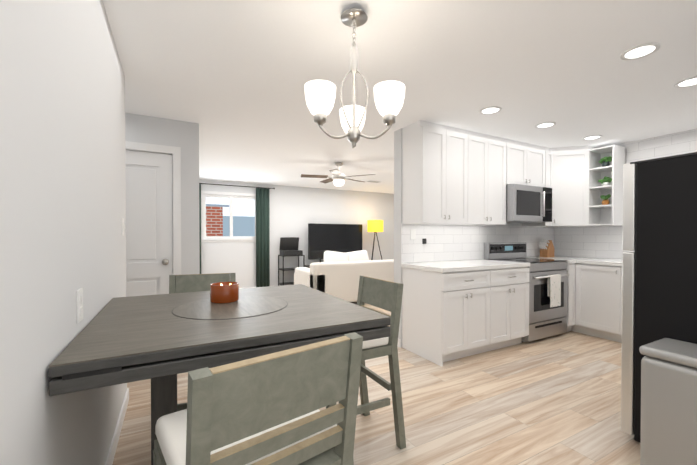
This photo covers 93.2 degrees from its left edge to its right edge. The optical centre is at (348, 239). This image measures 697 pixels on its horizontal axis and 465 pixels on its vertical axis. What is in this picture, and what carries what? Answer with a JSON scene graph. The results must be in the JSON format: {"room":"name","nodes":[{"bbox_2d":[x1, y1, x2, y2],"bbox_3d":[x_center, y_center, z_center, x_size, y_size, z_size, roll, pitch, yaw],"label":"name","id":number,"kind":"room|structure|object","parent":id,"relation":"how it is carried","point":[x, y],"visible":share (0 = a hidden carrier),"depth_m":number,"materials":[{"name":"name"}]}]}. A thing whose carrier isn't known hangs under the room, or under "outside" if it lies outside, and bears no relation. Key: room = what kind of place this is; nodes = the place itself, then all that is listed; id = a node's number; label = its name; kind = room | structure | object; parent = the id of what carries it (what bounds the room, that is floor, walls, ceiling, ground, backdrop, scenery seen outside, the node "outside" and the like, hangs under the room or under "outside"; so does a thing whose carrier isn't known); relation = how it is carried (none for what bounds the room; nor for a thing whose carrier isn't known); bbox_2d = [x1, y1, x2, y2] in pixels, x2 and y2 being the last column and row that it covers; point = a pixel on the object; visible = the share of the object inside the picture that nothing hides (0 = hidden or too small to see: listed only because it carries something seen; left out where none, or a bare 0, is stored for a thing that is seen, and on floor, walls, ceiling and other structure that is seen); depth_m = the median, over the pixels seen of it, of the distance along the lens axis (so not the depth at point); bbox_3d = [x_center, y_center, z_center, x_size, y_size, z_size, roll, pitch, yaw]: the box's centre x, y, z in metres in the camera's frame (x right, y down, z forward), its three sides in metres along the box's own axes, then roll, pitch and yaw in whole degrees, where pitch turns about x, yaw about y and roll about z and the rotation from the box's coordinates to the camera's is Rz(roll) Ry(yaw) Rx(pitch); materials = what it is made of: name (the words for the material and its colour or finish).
{"room":"kitchen","nodes":[
{"label":"kitchen","id":0,"kind":"room"},
{"bbox_2d":[0,0,126,464],"bbox_3d":[-0.737,0.019,0.627,0.120,2.370,3.990,0,1,-28],"label":"wall","id":1,"kind":"structure","parent":0,"point":[62,160],"depth_m":0.95,"materials":[{"name":"white paint"}]},
{"bbox_2d":[76,288,82,323],"bbox_3d":[-0.959,0.235,1.178,0.009,0.115,0.075,0,1,-28],"label":"outlet","id":2,"kind":"object","parent":1,"relation":"attached to","point":[79,305],"visible":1,"depth_m":1.16,"materials":[{"name":"white plastic"}]},
{"bbox_2d":[105,388,128,464],"bbox_3d":[-0.735,1.161,0.647,0.132,0.085,4.002,0,1,-28],"label":"baseboard","id":3,"kind":"structure","parent":1,"relation":"attached to","point":[112,449],"depth_m":1.95,"materials":[{"name":"white wood"}]},
{"bbox_2d":[122,218,124,235],"bbox_3d":[-1.533,-0.083,2.245,0.012,0.120,0.075,0,1,-28],"label":"light switch","id":4,"kind":"object","parent":1,"relation":"attached to","point":[123,226],"visible":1,"depth_m":2.24,"materials":[{"name":"white plastic"}]},
{"bbox_2d":[125,113,199,274],"bbox_3d":[-2.386,-0.006,3.027,1.850,2.370,0.120,0,1,-28],"label":"wall","id":5,"kind":"structure","parent":0,"point":[184,135],"depth_m":3.35,"materials":[{"name":"white paint"}]},
{"bbox_2d":[125,150,172,296],"bbox_3d":[-2.091,0.162,3.125,0.748,2.016,0.101,0,1,-28],"label":"hall door","id":6,"kind":"structure","parent":5,"relation":"in","point":[149,249],"depth_m":3.22,"materials":[{"name":"white wood"}]},
{"bbox_2d":[125,141,180,274],"bbox_3d":[-2.110,0.128,3.158,0.900,2.100,0.115,0,1,-28],"label":"door frame","id":7,"kind":"structure","parent":5,"relation":"attached to","point":[174,152],"depth_m":3.29,"materials":[{"name":"white wood"}]},
{"bbox_2d":[199,179,393,287],"bbox_3d":[-0.780,-0.057,8.060,5.990,2.370,0.120,0,1,-28],"label":"wall","id":8,"kind":"structure","parent":0,"point":[294,211],"depth_m":7.73,"materials":[{"name":"white paint"}]},
{"bbox_2d":[201,191,255,241],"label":"living room window","id":9,"kind":"structure","parent":8,"relation":"in","point":[231,197],"depth_m":7.08,"materials":[{"name":"white plastic"}]},
{"bbox_2d":[199,183,274,188],"bbox_3d":[-2.457,-1.137,7.021,1.782,0.036,0.097,0,1,-28],"label":"curtain rod","id":10,"kind":"object","parent":8,"relation":"attached to","point":[235,185],"visible":0.94,"depth_m":6.99,"materials":[{"name":"black metal"}]},
{"bbox_2d":[199,184,200,273],"bbox_3d":[-3.111,-0.010,6.643,0.260,2.225,0.058,0,1,-28],"label":"curtain","id":11,"kind":"object","parent":10,"relation":"hanging from","point":[200,222],"visible":0.02,"depth_m":6.68,"materials":[{"name":"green fabric"}]},
{"bbox_2d":[256,188,269,286],"bbox_3d":[-1.896,-0.017,7.297,0.300,2.225,0.058,0,1,-28],"label":"curtain","id":12,"kind":"object","parent":10,"relation":"hanging from","point":[262,240],"visible":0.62,"depth_m":7.30,"materials":[{"name":"green fabric"}]},
{"bbox_2d":[112,302,639,464],"bbox_3d":[0.427,1.196,3.827,8.050,0.050,8.900,0,1,-28],"label":"floor","id":13,"kind":"structure","parent":0,"point":[554,400],"depth_m":2.28,"materials":[{"name":"brown wood"}]},
{"bbox_2d":[169,273,235,410],"bbox_3d":[-0.955,0.717,2.145,0.430,0.942,0.493,0,1,-20],"label":"chair","id":14,"kind":"object","parent":13,"relation":"on","point":[189,283],"visible":0.08,"depth_m":2.30,"materials":[{"name":"grey wood"}]},
{"bbox_2d":[48,284,390,464],"bbox_3d":[-0.559,0.758,1.597,1.094,0.872,1.084,0,1,-28],"label":"dining table","id":15,"kind":"object","parent":13,"relation":"on","point":[161,341],"visible":0.92,"depth_m":1.22,"materials":[{"name":"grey wood"}]},
{"bbox_2d":[210,282,238,302],"bbox_3d":[-0.642,0.274,1.709,0.140,0.090,0.140,0,1,-28],"label":"candle jar","id":16,"kind":"object","parent":15,"relation":"on","point":[224,292],"visible":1,"depth_m":1.65,"materials":[{"name":"orange glass"}]},
{"bbox_2d":[153,332,362,464],"bbox_3d":[-0.268,0.729,0.935,0.430,0.942,0.493,0,1,-39],"label":"chair","id":17,"kind":"object","parent":13,"relation":"on","point":[262,410],"visible":1,"depth_m":0.78,"materials":[{"name":"grey wood"}]},
{"bbox_2d":[278,237,304,285],"bbox_3d":[-1.296,0.546,7.453,0.520,1.176,0.390,0,1,-28],"label":"cart","id":18,"kind":"object","parent":13,"relation":"on","point":[289,246],"visible":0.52,"depth_m":7.46,"materials":[{"name":"grey metal"}]},
{"bbox_2d":[294,250,393,301],"bbox_3d":[0.383,0.666,6.836,3.070,0.948,1.750,0,1,-28],"label":"sofa","id":19,"kind":"object","parent":13,"relation":"on","point":[336,274],"visible":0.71,"depth_m":5.68,"materials":[{"name":"white fabric"},{"name":"dark metal"}]},
{"bbox_2d":[326,276,405,448],"bbox_3d":[0.012,0.719,1.952,0.493,0.942,0.430,0,1,-28],"label":"chair","id":20,"kind":"object","parent":13,"relation":"on","point":[383,294],"visible":0.35,"depth_m":1.86,"materials":[{"name":"grey wood"}]},
{"bbox_2d":[367,220,382,259],"bbox_3d":[0.647,0.326,8.315,0.541,1.602,0.511,0,1,-28],"label":"floor lamp","id":21,"kind":"object","parent":13,"relation":"on","point":[374,226],"visible":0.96,"depth_m":8.11,"materials":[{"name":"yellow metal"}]},
{"bbox_2d":[402,267,497,366],"bbox_3d":[1.032,0.738,3.462,0.695,0.872,0.612,0,1,-28],"label":"base cabinet","id":22,"kind":"object","parent":13,"relation":"on","point":[448,316],"depth_m":3.23,"materials":[{"name":"white wood"}]},
{"bbox_2d":[498,267,528,348],"bbox_3d":[1.543,0.735,3.737,0.696,0.872,0.612,0,1,-28],"label":"base cabinet","id":23,"kind":"object","parent":13,"relation":"on","point":[513,285],"depth_m":3.51,"materials":[{"name":"white wood"}]},
{"bbox_2d":[401,259,529,272],"bbox_3d":[1.283,0.279,3.587,1.290,0.040,0.622,0,1,-28],"label":"countertop","id":24,"kind":"structure","parent":23,"relation":"on","point":[459,265],"depth_m":3.41,"materials":[{"name":"white stone"}]},
{"bbox_2d":[484,242,569,341],"bbox_3d":[2.201,0.606,4.059,0.762,1.125,0.663,0,1,-28],"label":"stove","id":25,"kind":"object","parent":13,"relation":"on","point":[548,286],"visible":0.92,"depth_m":3.82,"materials":[{"name":"silver metal"}]},
{"bbox_2d":[565,263,580,331],"bbox_3d":[2.614,0.730,4.280,0.165,0.872,0.670,0,1,-28],"label":"base cabinet","id":26,"kind":"object","parent":13,"relation":"on","point":[573,316],"depth_m":4.04,"materials":[{"name":"white wood"}]},
{"bbox_2d":[526,256,621,265],"bbox_3d":[3.182,0.277,3.842,0.757,0.040,1.972,0,1,-28],"label":"countertop","id":27,"kind":"structure","parent":26,"relation":"on","point":[600,261],"depth_m":4.01,"materials":[{"name":"white stone"}]},
{"bbox_2d":[539,239,553,256],"bbox_3d":[2.745,0.119,4.587,0.226,0.259,0.110,0,1,-28],"label":"knife block","id":28,"kind":"object","parent":27,"relation":"on","point":[547,248],"visible":1,"depth_m":4.56,"materials":[{"name":"brown wood"}]},
{"bbox_2d":[577,264,621,342],"bbox_3d":[3.167,0.733,3.982,0.655,0.872,0.536,0,1,-28],"label":"dishwasher","id":29,"kind":"object","parent":13,"relation":"on","point":[594,301],"depth_m":3.83,"materials":[{"name":"white"}]},
{"bbox_2d":[621,152,696,442],"bbox_3d":[2.109,0.374,1.832,0.762,1.635,0.787,0,1,-28],"label":"fridge","id":30,"kind":"object","parent":13,"relation":"on","point":[659,277],"visible":0.85,"depth_m":1.81,"materials":[{"name":"black"}]},
{"bbox_2d":[639,338,696,464],"bbox_3d":[1.675,0.866,1.466,0.343,0.678,0.531,0,1,-28],"label":"trash can","id":31,"kind":"object","parent":13,"relation":"on","point":[668,401],"visible":1,"depth_m":1.54,"materials":[{"name":"silver metal"}]},
{"bbox_2d":[103,0,696,193],"bbox_3d":[0.427,-1.209,3.802,8.050,0.020,8.900,0,1,-28],"label":"ceiling","id":32,"kind":"structure","parent":0,"point":[232,78],"depth_m":2.34,"materials":[{"name":"white paint"}]},
{"bbox_2d":[301,162,375,186],"bbox_3d":[-0.175,-1.028,5.282,1.175,0.372,1.130,0,1,-28],"label":"ceiling fan","id":33,"kind":"object","parent":32,"relation":"hanging from","point":[337,178],"visible":1,"depth_m":5.18,"materials":[{"name":"silver metal"}]},
{"bbox_2d":[304,8,404,147],"bbox_3d":[-0.012,-0.826,1.691,0.455,0.702,0.491,0,1,-28],"label":"chandelier","id":34,"kind":"object","parent":32,"relation":"hanging from","point":[389,96],"visible":1,"depth_m":1.60,"materials":[{"name":"white glass"}]},
{"bbox_2d":[479,106,501,114],"bbox_3d":[1.309,-1.187,3.039,0.190,0.008,0.190,0,1,-28],"label":"recessed light","id":35,"kind":"object","parent":32,"relation":"in","point":[490,110],"visible":1,"depth_m":3.04,"materials":[{"name":"white plastic"}]},
{"bbox_2d":[535,122,555,127],"bbox_3d":[2.057,-1.191,3.442,0.190,0.008,0.190,0,1,-28],"label":"recessed light","id":36,"kind":"object","parent":32,"relation":"in","point":[545,124],"visible":0.98,"depth_m":3.44,"materials":[{"name":"white plastic"}]},
{"bbox_2d":[582,135,601,139],"bbox_3d":[2.867,-1.195,3.878,0.190,0.008,0.190,0,1,-28],"label":"recessed light","id":37,"kind":"object","parent":32,"relation":"in","point":[592,137],"visible":1,"depth_m":3.87,"materials":[{"name":"white plastic"}]},
{"bbox_2d":[620,43,659,59],"bbox_3d":[1.830,-1.177,2.071,0.190,0.008,0.190,0,1,-28],"label":"recessed light","id":38,"kind":"object","parent":32,"relation":"in","point":[640,51],"visible":1,"depth_m":2.06,"materials":[{"name":"white plastic"}]},
{"bbox_2d":[674,76,696,87],"bbox_3d":[2.578,-1.181,2.474,0.190,0.008,0.190,0,1,-28],"label":"recessed light","id":39,"kind":"object","parent":32,"relation":"in","point":[689,82],"visible":0.98,"depth_m":2.50,"materials":[{"name":"white plastic"}]},
{"bbox_2d":[394,128,539,346],"bbox_3d":[2.272,-0.021,4.552,3.940,2.370,0.130,0,1,-28],"label":"wall","id":40,"kind":"structure","parent":0,"point":[397,199],"depth_m":3.61,"materials":[{"name":"white paint"}]},
{"bbox_2d":[402,120,473,224],"bbox_3d":[0.963,-0.681,3.575,0.695,1.029,0.322,0,1,-28],"label":"upper cabinet","id":41,"kind":"object","parent":40,"relation":"attached to","point":[453,176],"depth_m":3.42,"materials":[{"name":"white wood"}]},
{"bbox_2d":[401,223,553,262],"bbox_3d":[1.811,0.037,4.227,2.818,0.430,0.006,0,1,-28],"label":"wall tile","id":42,"kind":"structure","parent":40,"relation":"attached to","point":[453,242],"depth_m":3.97,"materials":[{"name":"white tile"}]},
{"bbox_2d":[410,229,415,239],"bbox_3d":[0.711,-0.055,3.627,0.075,0.115,0.005,0,1,-28],"label":"outlet","id":43,"kind":"object","parent":42,"relation":"attached to","point":[412,234],"depth_m":3.62,"materials":[{"name":"white plastic"}]},
{"bbox_2d":[458,132,509,225],"bbox_3d":[1.474,-0.683,3.850,0.696,1.029,0.322,0,1,-28],"label":"upper cabinet","id":44,"kind":"object","parent":40,"relation":"attached to","point":[491,153],"depth_m":3.76,"materials":[{"name":"white wood"}]},
{"bbox_2d":[510,140,545,186],"bbox_3d":[2.119,-0.927,4.195,0.760,0.549,0.322,0,1,-28],"label":"upper cabinet","id":45,"kind":"object","parent":40,"relation":"attached to","point":[527,161],"depth_m":4.07,"materials":[{"name":"white wood"}]},
{"bbox_2d":[506,184,551,222],"bbox_3d":[2.150,-0.432,4.143,0.756,0.430,0.451,0,1,-28],"label":"microwave","id":46,"kind":"object","parent":45,"relation":"attached to","point":[528,204],"visible":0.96,"depth_m":3.93,"materials":[{"name":"silver metal"}]},
{"bbox_2d":[526,145,605,226],"bbox_3d":[2.910,-0.690,4.458,0.645,1.029,0.613,0,1,-28],"label":"upper cabinet","id":47,"kind":"object","parent":40,"relation":"attached to","point":[573,173],"depth_m":4.26,"materials":[{"name":"white wood"}]},
{"bbox_2d":[598,176,611,185],"bbox_3d":[3.258,-0.728,4.176,0.128,0.133,0.144,0,1,-28],"label":"potted plant","id":48,"kind":"object","parent":47,"relation":"on","point":[605,181],"visible":0.96,"depth_m":4.15,"materials":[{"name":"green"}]},
{"bbox_2d":[600,194,610,204],"bbox_3d":[3.253,-0.496,4.171,0.108,0.140,0.131,0,1,-28],"label":"potted plant","id":49,"kind":"object","parent":47,"relation":"on","point":[605,201],"visible":0.98,"depth_m":4.15,"materials":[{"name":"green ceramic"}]},
{"bbox_2d":[599,156,611,166],"bbox_3d":[3.261,-0.970,4.175,0.134,0.148,0.147,0,1,-28],"label":"potted plant","id":50,"kind":"object","parent":47,"relation":"on","point":[604,161],"visible":0.94,"depth_m":4.14,"materials":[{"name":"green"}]},
{"bbox_3d":[4.043,-0.008,3.183,0.120,2.370,3.960,0,1,-28],"label":"wall","id":51,"kind":"structure","parent":0,"visible":0},
{"bbox_2d":[554,129,696,258],"bbox_3d":[3.988,-0.464,3.146,0.006,1.454,3.952,0,1,-28],"label":"wall tile","id":52,"kind":"structure","parent":51,"relation":"attached to","point":[595,241],"depth_m":4.22,"materials":[{"name":"white tile"}]},
{"label":"outside","id":53,"kind":"structure","parent":0,"visible":0},
{"bbox_2d":[206,197,254,235],"bbox_3d":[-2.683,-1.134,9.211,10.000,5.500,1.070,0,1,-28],"label":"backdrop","id":54,"kind":"structure","parent":53,"point":[217,216],"depth_m":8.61,"materials":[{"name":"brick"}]},
{"bbox_3d":[-0.245,0.848,7.993,1.600,0.560,0.440,0,1,-28],"label":"media console","id":55,"kind":"object","parent":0,"visible":0},
{"bbox_2d":[308,223,361,261],"bbox_3d":[-0.295,0.118,8.005,1.450,0.980,0.160,0,1,-28],"label":"television","id":56,"kind":"object","parent":55,"relation":"on","point":[343,238],"visible":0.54,"depth_m":7.93,"materials":[{"name":"black plastic"}]}
]}

